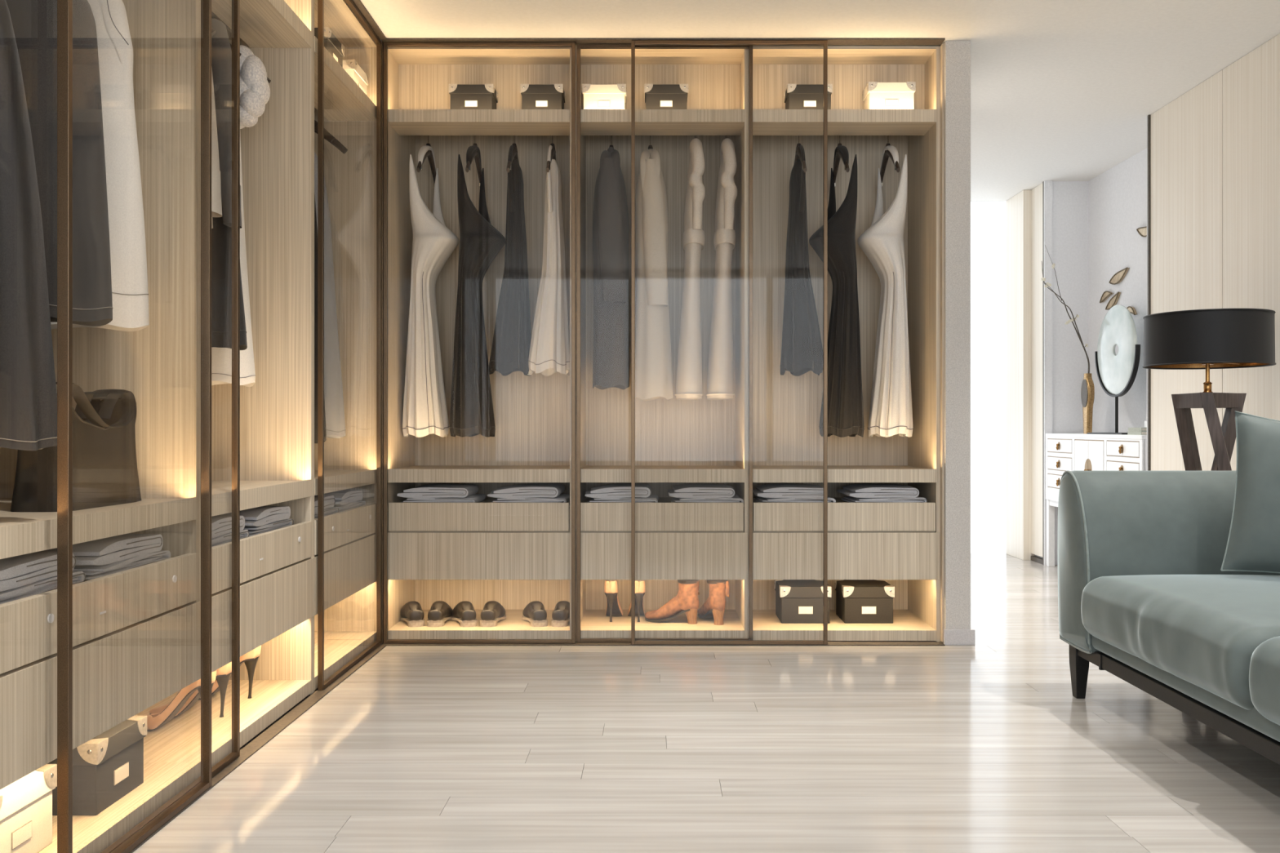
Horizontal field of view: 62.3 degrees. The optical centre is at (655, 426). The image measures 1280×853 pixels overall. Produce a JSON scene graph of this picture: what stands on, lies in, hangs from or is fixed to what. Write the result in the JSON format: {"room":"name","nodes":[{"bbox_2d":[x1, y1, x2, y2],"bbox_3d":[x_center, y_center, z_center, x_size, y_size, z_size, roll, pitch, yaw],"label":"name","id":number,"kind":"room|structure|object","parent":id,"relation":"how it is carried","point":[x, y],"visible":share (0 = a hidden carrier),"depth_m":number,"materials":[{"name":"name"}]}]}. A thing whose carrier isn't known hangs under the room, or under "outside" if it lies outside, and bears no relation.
{"room":"walk-in closet","nodes":[
{"label":"walk-in closet","id":0,"kind":"room"},
{"bbox_2d":[133,553,1279,852],"bbox_3d":[0.575,0.933,2.717,4.750,0.060,9.635,0,0,0],"label":"floor","id":1,"kind":"structure","parent":0,"point":[987,746],"depth_m":2.87,"materials":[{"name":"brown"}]},
{"bbox_2d":[0,0,200,852],"bbox_3d":[-1.415,-0.345,2.244,0.523,2.496,0.889,0,0,0],"label":"wardrobe","id":2,"kind":"object","parent":1,"relation":"on","point":[136,632],"visible":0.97,"depth_m":2.62,"materials":[{"name":"brown wood"}]},
{"bbox_2d":[0,764,57,852],"bbox_3d":[-1.346,0.774,2.062,0.235,0.160,0.230,0,0,0],"label":"storage box","id":3,"kind":"object","parent":2,"relation":"on","point":[25,803],"visible":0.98,"depth_m":2.08,"materials":[{"name":"cardboard"}]},
{"bbox_2d":[0,0,57,450],"bbox_3d":[-1.429,-0.451,2.041,0.561,0.994,0.175,0,0,0],"label":"dress","id":4,"kind":"object","parent":2,"relation":"hanging from","point":[28,384],"visible":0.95,"depth_m":2.01,"materials":[{"name":"fabric"}]},
{"bbox_2d":[0,571,85,604],"bbox_3d":[-1.340,0.316,2.045,0.296,0.033,0.358,0,0,0],"label":"folded garment","id":5,"kind":"object","parent":2,"relation":"on","point":[47,584],"visible":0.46,"depth_m":2.04,"materials":[{"name":"fabric"}]},
{"bbox_2d":[0,551,75,591],"bbox_3d":[-1.340,0.279,2.033,0.286,0.047,0.337,0,0,0],"label":"folded garment","id":6,"kind":"object","parent":5,"relation":"on","point":[20,571],"visible":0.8,"depth_m":2.04,"materials":[{"name":"fabric"}]},
{"bbox_2d":[10,382,141,511],"bbox_3d":[-1.323,0.043,2.437,0.156,0.278,0.376,0,0,0],"label":"handbag","id":7,"kind":"object","parent":2,"relation":"on","point":[105,471],"visible":0.78,"depth_m":2.38,"materials":[{"name":"leather"}]},
{"bbox_2d":[0,497,193,527],"bbox_3d":[-1.412,0.206,2.244,0.504,0.056,0.855,0,0,0],"label":"shelf","id":8,"kind":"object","parent":2,"relation":"on","point":[7,517],"depth_m":2.23,"materials":[{"name":"brown wood"}]},
{"bbox_2d":[47,715,146,815],"bbox_3d":[-1.336,0.774,2.427,0.235,0.160,0.230,0,0,0],"label":"storage box","id":9,"kind":"object","parent":2,"relation":"on","point":[108,766],"visible":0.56,"depth_m":2.37,"materials":[{"name":"cardboard"}]},
{"bbox_2d":[72,550,170,579],"bbox_3d":[-1.340,0.316,2.427,0.296,0.033,0.358,0,0,0],"label":"folded garment","id":10,"kind":"object","parent":2,"relation":"on","point":[91,572],"visible":0.38,"depth_m":2.37,"materials":[{"name":"fabric"}]},
{"bbox_2d":[39,533,163,565],"bbox_3d":[-1.340,0.279,2.415,0.286,0.047,0.337,0,0,0],"label":"folded garment","id":11,"kind":"object","parent":10,"relation":"on","point":[108,550],"visible":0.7,"depth_m":2.37,"materials":[{"name":"fabric"}]},
{"bbox_3d":[-1.430,-1.205,2.280,0.415,0.244,0.030,0,0,0],"label":"clothes hanger","id":12,"kind":"object","parent":2,"relation":"hanging from","visible":0},
{"bbox_2d":[5,0,113,326],"bbox_3d":[-1.430,-0.623,2.280,0.515,0.803,0.177,0,0,0],"label":"coat","id":13,"kind":"object","parent":12,"relation":"hanging from","point":[34,22],"visible":0.59,"depth_m":2.24,"materials":[{"name":"fabric"}]},
{"bbox_2d":[134,0,313,777],"bbox_3d":[-1.415,-0.345,3.135,0.523,2.496,0.891,0,0,0],"label":"wardrobe","id":14,"kind":"object","parent":1,"relation":"on","point":[277,566],"visible":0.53,"depth_m":3.56,"materials":[{"name":"brown wood"}]},
{"bbox_2d":[146,670,216,731],"bbox_3d":[-1.365,0.761,2.989,0.252,0.186,0.079,0,0,2],"label":"pump","id":15,"kind":"object","parent":14,"relation":"on","point":[155,721],"visible":0.45,"depth_m":2.96,"materials":[{"name":"leather"}]},
{"bbox_2d":[149,662,231,718],"bbox_3d":[-1.365,0.761,3.114,0.252,0.186,0.079,0,0,2],"label":"pump","id":16,"kind":"object","parent":14,"relation":"on","point":[223,673],"visible":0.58,"depth_m":3.10,"materials":[{"name":"leather"}]},
{"bbox_2d":[211,26,215,36],"bbox_3d":[-1.430,-1.205,2.940,0.415,0.244,0.030,0,0,0],"label":"clothes hanger","id":17,"kind":"object","parent":14,"relation":"hanging from","point":[213,31],"visible":0.06,"depth_m":2.94,"materials":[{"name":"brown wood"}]},
{"bbox_2d":[211,66,222,228],"bbox_3d":[-1.393,-0.880,2.932,0.450,0.671,0.185,0,0,10],"label":"jacket","id":18,"kind":"object","parent":17,"relation":"hanging from","point":[216,206],"visible":0.03,"depth_m":2.86,"materials":[{"name":"beige fabric"}]},
{"bbox_2d":[211,479,310,494],"bbox_3d":[-1.412,0.206,3.135,0.504,0.056,0.857,0,0,0],"label":"countertop","id":19,"kind":"structure","parent":14,"relation":"on","point":[217,486],"depth_m":3.33,"materials":[{"name":"brown wood"}]},
{"bbox_2d":[211,0,311,48],"bbox_3d":[-1.255,-1.301,3.135,0.190,0.053,0.857,0,0,0],"label":"shelf","id":20,"kind":"object","parent":14,"relation":"attached to","point":[264,24],"depth_m":3.37,"materials":[{"name":"brown wood"}]},
{"bbox_2d":[243,518,293,536],"bbox_3d":[-1.340,0.316,3.318,0.296,0.033,0.358,0,0,0],"label":"folded garment","id":21,"kind":"object","parent":14,"relation":"on","point":[253,531],"visible":0.3,"depth_m":3.28,"materials":[{"name":"fabric"}]},
{"bbox_2d":[212,506,290,526],"bbox_3d":[-1.340,0.279,3.305,0.286,0.047,0.337,0,0,0],"label":"folded garment","id":22,"kind":"object","parent":21,"relation":"on","point":[263,515],"visible":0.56,"depth_m":3.26,"materials":[{"name":"fabric"}]},
{"bbox_2d":[128,644,386,852],"bbox_3d":[-1.131,0.901,2.966,0.046,0.004,2.772,0,0,0],"label":"door track","id":23,"kind":"object","parent":1,"relation":"on","point":[270,733],"visible":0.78,"depth_m":3.14,"materials":[{"name":"brown metal"}]},
{"bbox_2d":[57,0,239,852],"bbox_3d":[-1.130,-0.346,2.243,0.041,2.490,1.285,0,0,0],"label":"door","id":24,"kind":"structure","parent":23,"relation":"on","point":[64,7],"depth_m":2.59,"materials":[{"name":"brown metal"}]},
{"bbox_2d":[312,0,376,693],"bbox_3d":[-1.415,-0.345,4.003,0.523,2.496,0.846,0,0,0],"label":"wardrobe","id":25,"kind":"object","parent":1,"relation":"on","point":[349,113],"visible":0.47,"depth_m":4.41,"materials":[{"name":"brown wood"}]},
{"bbox_2d":[314,193,326,443],"bbox_3d":[-1.430,-0.503,4.029,0.352,1.133,0.123,0,0,0],"label":"dress","id":26,"kind":"object","parent":25,"relation":"in","point":[315,215],"visible":0.07,"depth_m":4.01,"materials":[{"name":"black fabric"}]},
{"bbox_2d":[314,129,347,153],"bbox_3d":[-1.430,-1.205,4.200,0.415,0.244,0.030,0,0,0],"label":"clothes hanger","id":27,"kind":"object","parent":25,"relation":"hanging from","point":[336,143],"visible":0.09,"depth_m":4.19,"materials":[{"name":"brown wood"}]},
{"bbox_2d":[314,151,346,438],"bbox_3d":[-1.428,-0.534,4.200,0.391,1.161,0.121,0,0,2],"label":"dress","id":28,"kind":"object","parent":27,"relation":"hanging from","point":[333,387],"visible":0.23,"depth_m":4.17,"materials":[{"name":"fabric"}]},
{"bbox_2d":[314,51,376,120],"bbox_3d":[-1.255,-1.301,4.003,0.190,0.053,0.812,0,0,0],"label":"shelf","id":29,"kind":"object","parent":25,"relation":"attached to","point":[344,99],"depth_m":4.11,"materials":[{"name":"brown wood"}]},
{"bbox_2d":[381,41,383,644],"bbox_3d":[-1.139,-0.347,4.388,0.021,2.490,0.024,0,0,0],"label":"post","id":30,"kind":"object","parent":1,"relation":"on","point":[382,42],"visible":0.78,"depth_m":4.38,"materials":[{"name":"brown metal"}]},
{"bbox_2d":[387,46,571,639],"bbox_3d":[-0.741,-0.345,4.686,0.796,2.496,0.520,0,0,0],"label":"wardrobe","id":31,"kind":"object","parent":1,"relation":"on","point":[514,556],"visible":0.56,"depth_m":4.62,"materials":[{"name":"brown wood"}]},
{"bbox_2d":[416,135,435,186],"bbox_3d":[-1.010,-1.205,4.700,0.030,0.244,0.415,0,0,0],"label":"clothes hanger","id":32,"kind":"object","parent":31,"relation":"hanging from","point":[428,153],"visible":0.7,"depth_m":4.71,"materials":[{"name":"brown wood"}]},
{"bbox_2d":[401,145,458,437],"bbox_3d":[-1.003,-0.599,4.703,0.269,1.290,0.283,0,0,-35],"label":"dress","id":33,"kind":"object","parent":32,"relation":"hanging from","point":[424,413],"visible":0.98,"depth_m":4.59,"materials":[{"name":"white fabric"}]},
{"bbox_2d":[400,493,486,502],"bbox_3d":[-0.921,0.316,4.620,0.333,0.033,0.306,0,0,0],"label":"folded garment","id":34,"kind":"object","parent":31,"relation":"on","point":[476,498],"visible":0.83,"depth_m":4.48,"materials":[{"name":"fabric"}]},
{"bbox_2d":[397,483,478,497],"bbox_3d":[-0.943,0.279,4.620,0.312,0.047,0.296,0,0,0],"label":"folded garment","id":35,"kind":"object","parent":34,"relation":"on","point":[439,490],"visible":1,"depth_m":4.48,"materials":[{"name":"fabric"}]},
{"bbox_2d":[448,84,497,109],"bbox_3d":[-0.783,-1.388,4.552,0.193,0.129,0.140,0,0,0],"label":"storage box","id":36,"kind":"object","parent":31,"relation":"on","point":[463,96],"visible":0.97,"depth_m":4.49,"materials":[{"name":"cardboard"}]},
{"bbox_2d":[465,142,481,186],"bbox_3d":[-0.802,-1.205,4.700,0.030,0.244,0.415,0,0,0],"label":"clothes hanger","id":37,"kind":"object","parent":31,"relation":"hanging from","point":[476,155],"visible":0.73,"depth_m":4.73,"materials":[{"name":"brown wood"}]},
{"bbox_2d":[448,145,505,437],"bbox_3d":[-0.794,-0.599,4.701,0.271,1.290,0.280,0,0,-35],"label":"dress","id":38,"kind":"object","parent":37,"relation":"hanging from","point":[471,411],"visible":0.99,"depth_m":4.59,"materials":[{"name":"black fabric"}]},
{"bbox_2d":[387,121,569,134],"bbox_3d":[-0.741,-1.301,4.525,0.762,0.053,0.190,0,0,0],"label":"shelf","id":39,"kind":"object","parent":31,"relation":"attached to","point":[396,127],"depth_m":4.51,"materials":[{"name":"brown wood"}]},
{"bbox_2d":[394,465,569,469],"bbox_3d":[-0.741,0.206,4.682,0.762,0.056,0.504,0,0,0],"label":"shelf","id":40,"kind":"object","parent":31,"relation":"on","point":[416,467],"depth_m":4.72,"materials":[{"name":"brown wood"}]},
{"bbox_2d":[398,497,569,506],"bbox_3d":[-0.741,0.335,4.690,0.762,0.008,0.488,0,0,0],"label":"shelf","id":41,"kind":"object","parent":31,"relation":"on","point":[486,502],"depth_m":4.43,"materials":[{"name":"brown wood"}]},
{"bbox_2d":[506,142,519,172],"bbox_3d":[-0.628,-1.205,4.700,0.030,0.244,0.415,0,0,0],"label":"clothes hanger","id":42,"kind":"object","parent":31,"relation":"hanging from","point":[514,153],"visible":0.46,"depth_m":4.62,"materials":[{"name":"brown wood"}]},
{"bbox_2d":[488,145,531,376],"bbox_3d":[-0.642,-0.730,4.700,0.192,1.001,0.331,0,0,0],"label":"dress","id":43,"kind":"object","parent":42,"relation":"hanging from","point":[512,337],"visible":0.94,"depth_m":4.61,"materials":[{"name":"black fabric"}]},
{"bbox_2d":[490,493,569,502],"bbox_3d":[-0.540,0.316,4.620,0.332,0.033,0.306,0,0,0],"label":"folded garment","id":44,"kind":"object","parent":31,"relation":"on","point":[562,498],"visible":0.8,"depth_m":4.48,"materials":[{"name":"fabric"}]},
{"bbox_2d":[487,483,564,497],"bbox_3d":[-0.562,0.279,4.620,0.312,0.048,0.296,0,0,0],"label":"folded garment","id":45,"kind":"object","parent":44,"relation":"on","point":[535,490],"visible":1,"depth_m":4.48,"materials":[{"name":"fabric"}]},
{"bbox_2d":[520,84,565,109],"bbox_3d":[-0.484,-1.388,4.552,0.184,0.129,0.140,0,0,0],"label":"storage box","id":46,"kind":"object","parent":31,"relation":"on","point":[534,96],"visible":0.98,"depth_m":4.49,"materials":[{"name":"cardboard"}]},
{"bbox_2d":[546,135,555,172],"bbox_3d":[-0.459,-1.205,4.700,0.030,0.244,0.415,0,0,0],"label":"clothes hanger","id":47,"kind":"object","parent":31,"relation":"hanging from","point":[553,151],"visible":0.52,"depth_m":4.62,"materials":[{"name":"brown wood"}]},
{"bbox_2d":[527,145,569,376],"bbox_3d":[-0.476,-0.730,4.700,0.193,1.001,0.331,0,0,0],"label":"dress","id":48,"kind":"object","parent":47,"relation":"hanging from","point":[549,349],"visible":0.98,"depth_m":4.61,"materials":[{"name":"white fabric"}]},
{"bbox_2d":[575,45,748,641],"bbox_3d":[0.022,-0.345,4.686,0.731,2.496,0.520,0,0,0],"label":"wardrobe","id":49,"kind":"object","parent":1,"relation":"on","point":[704,441],"visible":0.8,"depth_m":4.62,"materials":[{"name":"brown wood"}]},
{"bbox_2d":[582,84,626,109],"bbox_3d":[-0.220,-1.388,4.552,0.189,0.129,0.140,0,0,0],"label":"storage box","id":50,"kind":"object","parent":49,"relation":"on","point":[596,96],"visible":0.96,"depth_m":4.49,"materials":[{"name":"cardboard"}]},
{"bbox_2d":[586,493,658,502],"bbox_3d":[-0.140,0.316,4.620,0.308,0.033,0.306,0,0,0],"label":"folded garment","id":51,"kind":"object","parent":49,"relation":"on","point":[653,498],"visible":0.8,"depth_m":4.48,"materials":[{"name":"fabric"}]},
{"bbox_2d":[585,483,651,497],"bbox_3d":[-0.163,0.279,4.620,0.289,0.047,0.296,0,0,0],"label":"folded garment","id":52,"kind":"object","parent":51,"relation":"on","point":[620,490],"visible":0.94,"depth_m":4.47,"materials":[{"name":"fabric"}]},
{"bbox_2d":[648,135,653,148],"bbox_3d":[-0.024,-1.247,4.730,0.030,0.160,0.212,0,0,0],"label":"clothes hanger","id":53,"kind":"object","parent":49,"relation":"hanging from","point":[650,146],"visible":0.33,"depth_m":4.72,"materials":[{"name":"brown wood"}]},
{"bbox_2d":[635,148,673,400],"bbox_3d":[-0.012,-0.674,4.731,0.180,1.113,0.442,0,0,0],"label":"coat","id":54,"kind":"object","parent":53,"relation":"hanging from","point":[653,355],"visible":0.98,"depth_m":4.55,"materials":[{"name":"beige fabric"}]},
{"bbox_2d":[580,465,742,469],"bbox_3d":[0.022,0.206,4.682,0.697,0.056,0.504,0,0,0],"label":"shelf","id":55,"kind":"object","parent":49,"relation":"on","point":[587,467],"depth_m":4.72,"materials":[{"name":"brown wood"}]},
{"bbox_2d":[580,121,744,134],"bbox_3d":[0.022,-1.301,4.525,0.697,0.053,0.190,0,0,0],"label":"shelf","id":56,"kind":"object","parent":49,"relation":"attached to","point":[586,127],"depth_m":4.51,"materials":[{"name":"brown wood"}]},
{"bbox_2d":[581,497,744,506],"bbox_3d":[0.022,0.335,4.690,0.697,0.008,0.488,0,0,0],"label":"tray","id":57,"kind":"object","parent":49,"relation":"on","point":[663,501],"depth_m":4.43,"materials":[{"name":"brown wood"}]},
{"bbox_2d":[644,84,688,109],"bbox_3d":[0.045,-1.388,4.552,0.189,0.129,0.140,0,0,0],"label":"storage box","id":58,"kind":"object","parent":49,"relation":"on","point":[657,96],"visible":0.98,"depth_m":4.49,"materials":[{"name":"cardboard"}]},
{"bbox_2d":[644,579,699,624],"bbox_3d":[0.071,0.757,4.619,0.245,0.194,0.094,0,0,18],"label":"boot","id":59,"kind":"object","parent":49,"relation":"on","point":[686,600],"visible":0.94,"depth_m":4.58,"materials":[{"name":"leather"}]},
{"bbox_2d":[671,493,743,502],"bbox_3d":[0.220,0.316,4.620,0.308,0.033,0.306,0,0,0],"label":"folded garment","id":60,"kind":"object","parent":49,"relation":"on","point":[735,499],"visible":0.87,"depth_m":4.48,"materials":[{"name":"fabric"}]},
{"bbox_2d":[667,484,734,497],"bbox_3d":[0.197,0.279,4.620,0.288,0.048,0.296,0,0,0],"label":"folded garment","id":61,"kind":"object","parent":60,"relation":"on","point":[684,491],"visible":1,"depth_m":4.48,"materials":[{"name":"fabric"}]},
{"bbox_2d":[697,579,728,625],"bbox_3d":[0.246,0.757,4.655,0.094,0.194,0.245,0,0,-16],"label":"boot","id":62,"kind":"object","parent":49,"relation":"on","point":[713,606],"visible":0.97,"depth_m":4.55,"materials":[{"name":"leather"}]},
{"bbox_2d":[382,641,945,645],"bbox_3d":[0.030,0.901,4.387,2.320,0.004,0.066,0,0,0],"label":"door track","id":63,"kind":"object","parent":1,"relation":"on","point":[829,643],"visible":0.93,"depth_m":4.37,"materials":[{"name":"brown metal"}]},
{"bbox_2d":[752,43,943,642],"bbox_3d":[0.793,-0.345,4.680,0.810,2.496,0.560,0,0,0],"label":"wardrobe","id":64,"kind":"object","parent":1,"relation":"on","point":[897,544],"depth_m":4.62,"materials":[{"name":"brown wood"}]},
{"bbox_2d":[755,496,835,502],"bbox_3d":[0.600,0.316,4.620,0.328,0.033,0.306,0,0,0],"label":"folded garment","id":65,"kind":"object","parent":64,"relation":"on","point":[760,500],"visible":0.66,"depth_m":4.48,"materials":[{"name":"fabric"}]},
{"bbox_2d":[752,483,823,497],"bbox_3d":[0.577,0.279,4.620,0.307,0.047,0.296,0,0,0],"label":"folded garment","id":66,"kind":"object","parent":65,"relation":"on","point":[776,490],"visible":0.87,"depth_m":4.48,"materials":[{"name":"fabric"}]},
{"bbox_2d":[794,135,806,172],"bbox_3d":[0.636,-1.205,4.700,0.030,0.244,0.415,0,0,0],"label":"clothes hanger","id":67,"kind":"object","parent":64,"relation":"hanging from","point":[797,153],"visible":0.41,"depth_m":4.63,"materials":[{"name":"brown wood"}]},
{"bbox_2d":[779,145,823,376],"bbox_3d":[0.649,-0.730,4.700,0.191,1.001,0.331,0,0,0],"label":"dress","id":68,"kind":"object","parent":67,"relation":"hanging from","point":[802,349],"visible":0.97,"depth_m":4.61,"materials":[{"name":"black fabric"}]},
{"bbox_2d":[752,497,848,506],"bbox_3d":[0.789,0.335,4.690,0.769,0.008,0.488,0,0,0],"label":"tray","id":69,"kind":"object","parent":64,"relation":"on","point":[839,503],"depth_m":4.43,"materials":[{"name":"brown wood"}]},
{"bbox_2d":[774,579,831,623],"bbox_3d":[0.649,0.774,4.696,0.225,0.160,0.235,0,0,0],"label":"storage box","id":70,"kind":"object","parent":64,"relation":"on","point":[797,601],"visible":0.84,"depth_m":4.59,"materials":[{"name":"cardboard"}]},
{"bbox_2d":[783,84,832,109],"bbox_3d":[0.654,-1.388,4.552,0.193,0.129,0.140,0,0,0],"label":"storage box","id":71,"kind":"object","parent":64,"relation":"on","point":[796,96],"visible":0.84,"depth_m":4.49,"materials":[{"name":"cardboard"}]},
{"bbox_2d":[752,465,928,469],"bbox_3d":[0.789,0.206,4.682,0.769,0.056,0.504,0,0,0],"label":"shelf","id":72,"kind":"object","parent":64,"relation":"on","point":[754,467],"depth_m":4.72,"materials":[{"name":"brown wood"}]},
{"bbox_2d":[832,135,849,186],"bbox_3d":[0.817,-1.205,4.700,0.030,0.244,0.415,0,0,0],"label":"clothes hanger","id":73,"kind":"object","parent":64,"relation":"hanging from","point":[838,155],"visible":0.7,"depth_m":4.72,"materials":[{"name":"brown wood"}]},
{"bbox_2d":[808,145,864,437],"bbox_3d":[0.808,-0.599,4.701,0.271,1.290,0.280,0,0,35],"label":"dress","id":74,"kind":"object","parent":73,"relation":"hanging from","point":[845,394],"visible":0.94,"depth_m":4.59,"materials":[{"name":"black fabric"}]},
{"bbox_2d":[752,121,936,134],"bbox_3d":[0.789,-1.301,4.525,0.769,0.053,0.190,0,0,0],"label":"shelf","id":75,"kind":"object","parent":64,"relation":"attached to","point":[758,127],"depth_m":4.51,"materials":[{"name":"brown wood"}]},
{"bbox_2d":[834,579,894,623],"bbox_3d":[0.923,0.774,4.696,0.225,0.160,0.235,0,0,0],"label":"storage box","id":76,"kind":"object","parent":64,"relation":"on","point":[857,601],"visible":0.99,"depth_m":4.59,"materials":[{"name":"cardboard"}]},
{"bbox_2d":[840,495,927,502],"bbox_3d":[0.990,0.316,4.620,0.328,0.033,0.306,0,0,0],"label":"folded garment","id":77,"kind":"object","parent":64,"relation":"on","point":[848,499],"visible":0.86,"depth_m":4.48,"materials":[{"name":"fabric"}]},
{"bbox_2d":[836,483,919,497],"bbox_3d":[0.967,0.279,4.620,0.307,0.048,0.296,0,0,0],"label":"folded garment","id":78,"kind":"object","parent":77,"relation":"on","point":[864,490],"visible":1,"depth_m":4.48,"materials":[{"name":"fabric"}]},
{"bbox_2d":[857,145,913,437],"bbox_3d":[1.024,-0.599,4.701,0.269,1.290,0.280,0,0,35],"label":"dress","id":79,"kind":"object","parent":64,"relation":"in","point":[891,411],"visible":1,"depth_m":4.60,"materials":[{"name":"white fabric"}]},
{"bbox_2d":[862,81,915,109],"bbox_3d":[1.000,-1.392,4.547,0.204,0.136,0.140,0,0,0],"label":"storage box","id":80,"kind":"object","parent":64,"relation":"on","point":[876,95],"visible":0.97,"depth_m":4.49,"materials":[{"name":"cardboard"}]},
{"bbox_2d":[1045,433,1146,566],"bbox_3d":[2.652,0.474,6.180,0.297,0.858,1.360,0,0,0],"label":"sideboard","id":81,"kind":"object","parent":1,"relation":"on","point":[1064,452],"visible":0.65,"depth_m":6.30,"materials":[{"name":"white paint"}]},
{"bbox_2d":[1087,304,1140,434],"bbox_3d":[2.665,-0.329,6.120,0.150,0.747,0.546,0,0,0],"label":"disc sculpture","id":82,"kind":"object","parent":81,"relation":"on","point":[1116,374],"visible":0.99,"depth_m":6.09,"materials":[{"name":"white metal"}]},
{"bbox_2d":[1057,470,1279,764],"bbox_3d":[1.819,0.503,2.433,0.963,0.800,2.391,0,0,0],"label":"sofa","id":83,"kind":"object","parent":1,"relation":"on","point":[1145,598],"visible":1,"depth_m":3.17,"materials":[{"name":"fabric"}]},
{"bbox_2d":[1080,574,1279,710],"bbox_3d":[1.708,0.561,2.917,0.743,0.236,0.951,0,0,0],"label":"seat cushion","id":84,"kind":"object","parent":83,"relation":"on","point":[1199,635],"depth_m":2.82,"materials":[{"name":"fabric"}]},
{"bbox_2d":[1220,410,1279,573],"bbox_3d":[1.939,0.219,3.105,0.512,0.533,0.212,0,0,23],"label":"throw pillow","id":85,"kind":"object","parent":83,"relation":"on","point":[1253,544],"visible":1,"depth_m":3.11,"materials":[{"name":"fabric"}]},
{"bbox_2d":[1248,635,1279,725],"bbox_3d":[1.710,0.561,1.957,0.739,0.236,0.964,0,0,0],"label":"seat cushion","id":86,"kind":"object","parent":83,"relation":"on","point":[1264,653],"depth_m":2.36,"materials":[{"name":"fabric"}]},
{"bbox_2d":[1142,308,1275,471],"bbox_3d":[2.190,0.230,4.200,0.471,1.347,0.471,0,0,0],"label":"table lamp","id":87,"kind":"object","parent":1,"relation":"on","point":[1208,339],"visible":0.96,"depth_m":4.07,"materials":[{"name":"black fabric"}]},
{"bbox_2d":[360,0,1279,201],"bbox_3d":[0.575,-1.659,2.710,4.750,0.120,9.620,0,0,0],"label":"ceiling","id":88,"kind":"structure","parent":0,"point":[1061,90],"depth_m":4.35,"materials":[{"name":"paint"}]},
{"bbox_2d":[381,37,945,44],"bbox_3d":[0.030,-1.596,4.387,2.320,0.006,0.066,0,0,0],"label":"door track","id":89,"kind":"object","parent":88,"relation":"attached to","point":[831,41],"visible":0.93,"depth_m":4.36,"materials":[{"name":"brown metal"}]},
{"bbox_2d":[943,40,970,629],"bbox_3d":[1.252,-0.348,5.940,0.105,2.502,3.120,0,0,0],"label":"wall","id":90,"kind":"structure","parent":0,"point":[957,54],"depth_m":4.38,"materials":[{"name":"grey paint"}]},
{"bbox_2d":[1005,33,1279,564],"bbox_3d":[2.701,-0.348,2.750,0.438,2.502,9.500,0,0,0],"label":"wall","id":91,"kind":"structure","parent":0,"point":[1215,147],"depth_m":5.34,"materials":[{"name":"white paint"}]},
{"bbox_2d":[1044,180,1052,565],"bbox_3d":[2.554,-0.348,6.893,0.051,2.502,0.015,0,0,0],"label":"trim","id":92,"kind":"structure","parent":91,"relation":"attached to","point":[1047,184],"depth_m":6.88,"materials":[{"name":"white paint"}]},
{"bbox_2d":[1147,114,1151,471],"bbox_3d":[2.543,-0.348,5.433,0.033,2.502,0.015,0,0,0],"label":"trim","id":93,"kind":"structure","parent":91,"relation":"attached to","point":[1148,115],"depth_m":5.43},
{"bbox_3d":[0.176,-1.247,4.730,0.030,0.160,0.212,0,0,0],"label":"clothes hanger","id":94,"kind":"object","parent":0,"visible":0},
{"bbox_2d":[674,137,705,399],"bbox_3d":[0.150,-0.696,4.690,0.138,1.146,0.322,0,0,0],"label":"dress","id":95,"kind":"object","parent":94,"relation":"hanging from","point":[689,369],"visible":1,"depth_m":4.58,"materials":[{"name":"fabric"}]},
{"bbox_3d":[0.314,-1.247,4.730,0.030,0.160,0.212,0,0,0],"label":"clothes hanger","id":96,"kind":"object","parent":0,"visible":0},
{"bbox_2d":[706,137,737,399],"bbox_3d":[0.288,-0.696,4.692,0.133,1.146,0.325,0,0,0],"label":"dress","id":97,"kind":"object","parent":96,"relation":"hanging from","point":[720,381],"visible":1,"depth_m":4.58,"materials":[{"name":"fabric"}]},
{"bbox_3d":[-1.430,-1.205,3.360,0.415,0.244,0.030,0,0,0],"label":"clothes hanger","id":98,"kind":"object","parent":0,"visible":0},
{"bbox_2d":[211,44,270,386],"bbox_3d":[-1.399,-0.681,3.361,0.362,1.105,0.219,0,0,0],"label":"coat","id":99,"kind":"object","parent":98,"relation":"hanging from","point":[255,89],"visible":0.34,"depth_m":3.29,"materials":[{"name":"white fabric"}]},
{"bbox_3d":[-0.198,-1.247,4.730,0.030,0.160,0.212,0,0,0],"label":"clothes hanger","id":100,"kind":"object","parent":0,"visible":0},
{"bbox_2d":[592,146,629,389],"bbox_3d":[-0.199,-0.703,4.730,0.163,1.069,0.440,0,0,0],"label":"coat","id":101,"kind":"object","parent":100,"relation":"hanging from","point":[611,363],"visible":1,"depth_m":4.56,"materials":[{"name":"grey fabric"}]},
{"bbox_3d":[-1.430,-1.205,3.120,0.415,0.244,0.030,0,0,0],"label":"clothes hanger","id":102,"kind":"object","parent":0,"visible":0},
{"bbox_2d":[211,17,247,350],"bbox_3d":[-1.415,-0.711,3.119,0.463,0.965,0.191,0,0,10],"label":"coat","id":103,"kind":"object","parent":102,"relation":"hanging from","point":[221,52],"visible":0.28,"depth_m":3.06,"materials":[{"name":"black fabric"}]},
{"bbox_3d":[-1.430,-1.205,2.500,0.415,0.244,0.030,0,0,0],"label":"clothes hanger","id":104,"kind":"object","parent":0,"visible":0},
{"bbox_2d":[50,0,149,331],"bbox_3d":[-1.430,-0.657,2.500,0.458,0.856,0.149,0,0,0],"label":"coat","id":105,"kind":"object","parent":104,"relation":"hanging from","point":[129,275],"visible":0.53,"depth_m":2.47,"materials":[{"name":"white fabric"}]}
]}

